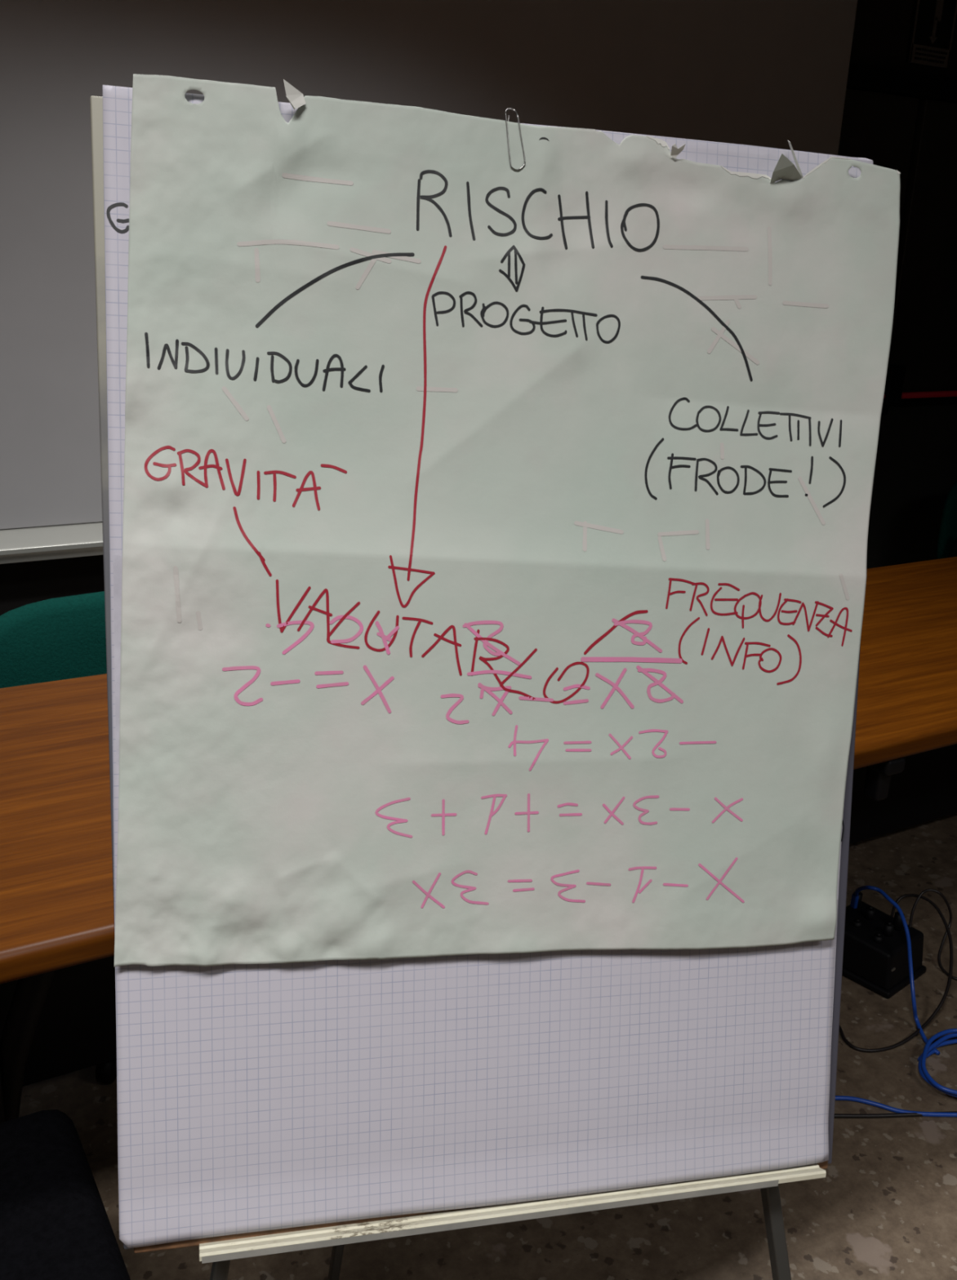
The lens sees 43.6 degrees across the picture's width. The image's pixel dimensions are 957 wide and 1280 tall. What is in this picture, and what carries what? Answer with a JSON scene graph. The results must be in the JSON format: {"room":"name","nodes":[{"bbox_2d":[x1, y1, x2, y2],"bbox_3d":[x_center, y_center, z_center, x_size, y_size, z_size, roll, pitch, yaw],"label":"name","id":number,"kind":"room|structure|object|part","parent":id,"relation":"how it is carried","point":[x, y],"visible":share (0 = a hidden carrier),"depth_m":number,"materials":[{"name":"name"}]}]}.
{"room":"conference room","nodes":[
{"label":"conference room","id":0,"kind":"room"},
{"bbox_2d":[0,0,956,615],"bbox_3d":[-0.789,-1.020,2.991,9.200,3.150,0.100,-8,21,-29],"label":"wall","id":1,"kind":"structure","parent":0,"point":[881,31],"depth_m":3.81,"materials":[{"name":"grey paint"}]},
{"bbox_2d":[0,0,857,564],"bbox_3d":[-0.759,-1.058,2.796,4.272,1.690,0.223,-8,21,-29],"label":"whiteboard","id":2,"kind":"object","parent":1,"relation":"attached to","point":[769,73],"visible":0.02,"depth_m":2.85,"materials":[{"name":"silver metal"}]},
{"bbox_2d":[0,521,103,564],"bbox_3d":[-0.759,-0.271,3.000,4.272,0.070,0.088,-8,21,-29],"label":"tray","id":3,"kind":"object","parent":2,"relation":"on","point":[20,541],"depth_m":2.83,"materials":[{"name":"silver metal"}]},
{"bbox_2d":[837,64,956,568],"bbox_3d":[1.674,-0.926,4.424,1.530,2.060,0.091,-8,21,-29],"label":"door","id":4,"kind":"structure","parent":1,"relation":"in","point":[885,122],"depth_m":4.27,"materials":[{"name":"black metal"}]},
{"bbox_3d":[1.667,-0.931,4.436,1.530,2.060,0.060,-8,21,-29],"label":"frame","id":5,"kind":"part","parent":4,"relation":"part of","materials":[{"name":"black metal"}]},
{"bbox_3d":[1.869,-0.911,4.544,0.840,0.020,0.020,-8,21,-29],"label":"rail","id":6,"kind":"part","parent":4,"relation":"part of","materials":[{"name":"black plastic"}]},
{"bbox_2d":[905,0,956,68],"bbox_3d":[1.506,-2.080,3.940,0.190,0.340,0.018,-8,21,-29],"label":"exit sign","id":7,"kind":"object","parent":1,"relation":"attached to","point":[932,21],"visible":1,"depth_m":3.96,"materials":[{"name":"black plastic"}]},
{"bbox_2d":[18,813,956,1279],"bbox_3d":[0.994,1.520,0.478,9.000,0.100,7.280,-8,21,-29],"label":"floor","id":8,"kind":"structure","parent":0,"point":[884,1206],"depth_m":1.97,"materials":[{"name":"stone"}]},
{"bbox_2d":[0,591,116,1083],"bbox_3d":[-0.665,0.341,2.372,0.580,0.780,0.603,-8,21,-29],"label":"office chair","id":9,"kind":"object","parent":8,"relation":"on","point":[63,637],"visible":0.06,"depth_m":2.38,"materials":[{"name":"teal fabric"}]},
{"bbox_3d":[-0.763,0.079,2.480,0.570,0.360,0.086,-8,21,-29],"label":"backrest","id":10,"kind":"part","parent":9,"relation":"part of","materials":[{"name":"teal fabric"}]},
{"bbox_2d":[0,1109,130,1279],"bbox_3d":[-0.620,0.691,1.175,0.525,0.892,0.460,-8,21,-29],"label":"chair","id":11,"kind":"object","parent":8,"relation":"on","point":[55,1224],"visible":1,"depth_m":1.30,"materials":[{"name":"fabric"}]},
{"bbox_2d":[89,95,860,1279],"bbox_3d":[-0.004,0.324,1.242,0.786,1.597,0.575,-2,19,-13],"label":"easel","id":12,"kind":"object","parent":8,"relation":"on","point":[220,1251],"visible":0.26,"depth_m":1.11,"materials":[{"name":"grey metal"}]},
{"bbox_3d":[-0.309,0.051,1.024,0.028,0.986,0.022,0,6,-13],"label":"frame","id":13,"kind":"part","parent":12,"relation":"part of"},
{"bbox_3d":[-0.204,0.379,1.107,0.280,1.606,0.020,0,6,-13],"label":"leg","id":14,"kind":"part","parent":12,"relation":"part of","materials":[{"name":"grey metal"}]},
{"bbox_3d":[-0.099,0.295,1.407,0.252,1.534,0.019,17,24,37],"label":"leg","id":15,"kind":"part","parent":12,"relation":"part of","materials":[{"name":"grey metal"}]},
{"bbox_2d":[102,84,872,1248],"bbox_3d":[0.027,0.041,1.085,0.714,0.972,0.236,-2,19,-13],"label":"pad","id":16,"kind":"object","parent":12,"relation":"on","point":[251,1098],"visible":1,"depth_m":1.10,"materials":[{"name":"paper"}]},
{"bbox_2d":[114,74,900,966],"bbox_3d":[0.038,-0.078,1.062,0.721,0.754,0.171,-2,19,-13],"label":"loose sheet","id":17,"kind":"object","parent":16,"relation":"attached to","point":[495,535],"visible":1,"depth_m":1.05,"materials":[{"name":"paper"}]},
{"bbox_2d":[504,108,524,170],"bbox_3d":[0.030,-0.429,1.026,0.016,0.050,0.020,-6,20,-23],"label":"paper clip","id":18,"kind":"object","parent":17,"relation":"attached to","point":[514,110],"visible":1,"depth_m":1.02,"materials":[{"name":"silver metal"}]},
{"bbox_3d":[0.270,0.365,1.219,0.300,1.585,0.020,0,6,-13],"label":"leg","id":19,"kind":"part","parent":12,"relation":"part of","materials":[{"name":"grey metal"}]},
{"bbox_3d":[0.364,0.045,1.185,0.024,0.986,0.022,0,6,-13],"label":"frame","id":20,"kind":"part","parent":12,"relation":"part of","materials":[{"name":"grey metal"}]},
{"bbox_2d":[0,556,956,1123],"bbox_3d":[0.188,0.437,2.247,4.800,0.750,0.819,-8,21,-29],"label":"conference table","id":21,"kind":"object","parent":8,"relation":"on","point":[58,987],"visible":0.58,"depth_m":1.96,"materials":[{"name":"orange wood"}]},
{"bbox_3d":[0.058,0.350,2.457,4.500,0.640,0.018,-8,21,-29],"label":"modesty panel","id":22,"kind":"part","parent":21,"relation":"part of","materials":[{"name":"brown wood"}]},
{"bbox_2d":[841,891,925,999],"bbox_3d":[0.864,0.656,2.637,0.162,0.142,0.204,-14,25,-40],"label":"junction box","id":23,"kind":"object","parent":8,"relation":"on","point":[875,955],"visible":0.84,"depth_m":2.58,"materials":[{"name":"black plastic"}]},
{"bbox_2d":[849,893,858,908],"bbox_3d":[0.847,0.595,2.692,0.017,0.051,0.014,-8,21,-29],"label":"plug","id":24,"kind":"object","parent":23,"relation":"attached to","point":[854,900],"visible":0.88,"depth_m":2.68,"materials":[{"name":"blue plastic"}]},
{"bbox_2d":[852,918,862,928],"bbox_3d":[0.830,0.622,2.621,0.019,0.022,0.019,-14,25,-40],"label":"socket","id":25,"kind":"object","parent":23,"relation":"attached to","point":[856,923],"depth_m":2.61,"materials":[{"name":"black plastic"}]},
{"bbox_2d":[853,891,862,907],"bbox_3d":[0.852,0.586,2.693,0.019,0.046,0.019,-14,25,-40],"label":"plug","id":26,"kind":"object","parent":23,"relation":"attached to","point":[860,904],"depth_m":2.68,"materials":[{"name":"blue plastic"}]},
{"bbox_2d":[864,906,875,920],"bbox_3d":[0.867,0.607,2.651,0.019,0.034,0.019,-14,25,-40],"label":"knob","id":27,"kind":"object","parent":23,"relation":"attached to","point":[869,915],"depth_m":2.64,"materials":[{"name":"black plastic"}]},
{"bbox_2d":[872,932,883,943],"bbox_3d":[0.858,0.640,2.569,0.019,0.022,0.019,-14,25,-40],"label":"knob","id":28,"kind":"object","parent":23,"relation":"attached to","point":[877,938],"depth_m":2.56,"materials":[{"name":"black plastic"}]},
{"bbox_2d":[882,921,893,937],"bbox_3d":[0.888,0.627,2.593,0.019,0.034,0.019,-14,25,-40],"label":"knob","id":29,"kind":"object","parent":23,"relation":"attached to","point":[887,928],"depth_m":2.59,"materials":[{"name":"black plastic"}]},
{"bbox_2d":[892,911,903,930],"bbox_3d":[0.918,0.614,2.617,0.019,0.046,0.019,-14,25,-40],"label":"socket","id":30,"kind":"object","parent":23,"relation":"attached to","point":[898,926],"depth_m":2.61,"materials":[{"name":"black plastic"}]},
{"bbox_2d":[833,1111,956,1118],"bbox_3d":[0.405,0.846,2.224,1.042,0.008,0.115,5,19,7],"label":"power cable","id":31,"kind":"object","parent":8,"relation":"on","point":[896,1114],"visible":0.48,"depth_m":2.19,"materials":[{"name":"black plastic"}]},
{"bbox_2d":[838,893,952,1052],"bbox_3d":[0.712,0.694,2.508,0.662,0.139,0.367,-1,19,-10],"label":"power cable","id":32,"kind":"object","parent":8,"relation":"on","point":[925,1024],"visible":0.72,"depth_m":2.48,"materials":[{"name":"black plastic"}]},
{"bbox_2d":[835,1095,956,1117],"bbox_3d":[0.437,0.831,2.269,0.985,0.010,0.091,7,19,12],"label":"cable","id":33,"kind":"object","parent":8,"relation":"on","point":[837,1097],"visible":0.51,"depth_m":2.21,"materials":[{"name":"blue plastic"}]},
{"bbox_2d":[853,885,956,1097],"bbox_3d":[0.951,0.695,2.450,0.218,0.195,0.536,2,19,-3],"label":"cable","id":34,"kind":"object","parent":8,"relation":"on","point":[929,1049],"visible":1,"depth_m":2.40,"materials":[{"name":"blue plastic"}]},
{"bbox_2d":[908,888,956,980],"bbox_3d":[1.040,0.648,2.653,0.163,0.160,0.125,10,20,21],"label":"power cable","id":35,"kind":"object","parent":8,"relation":"on","point":[941,895],"visible":0.91,"depth_m":2.67,"materials":[{"name":"black plastic"}]},
{"bbox_2d":[936,480,956,559],"bbox_3d":[1.940,-0.169,4.219,0.580,0.780,0.603,-8,21,-29],"label":"office chair","id":36,"kind":"object","parent":8,"relation":"on","point":[946,545],"visible":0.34,"depth_m":4.16,"materials":[{"name":"teal fabric"}]},
{"bbox_3d":[1.730,-0.269,4.039,0.066,0.222,0.338,-8,21,-29],"label":"armrest","id":37,"kind":"part","parent":36,"relation":"part of","materials":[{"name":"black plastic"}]}
]}

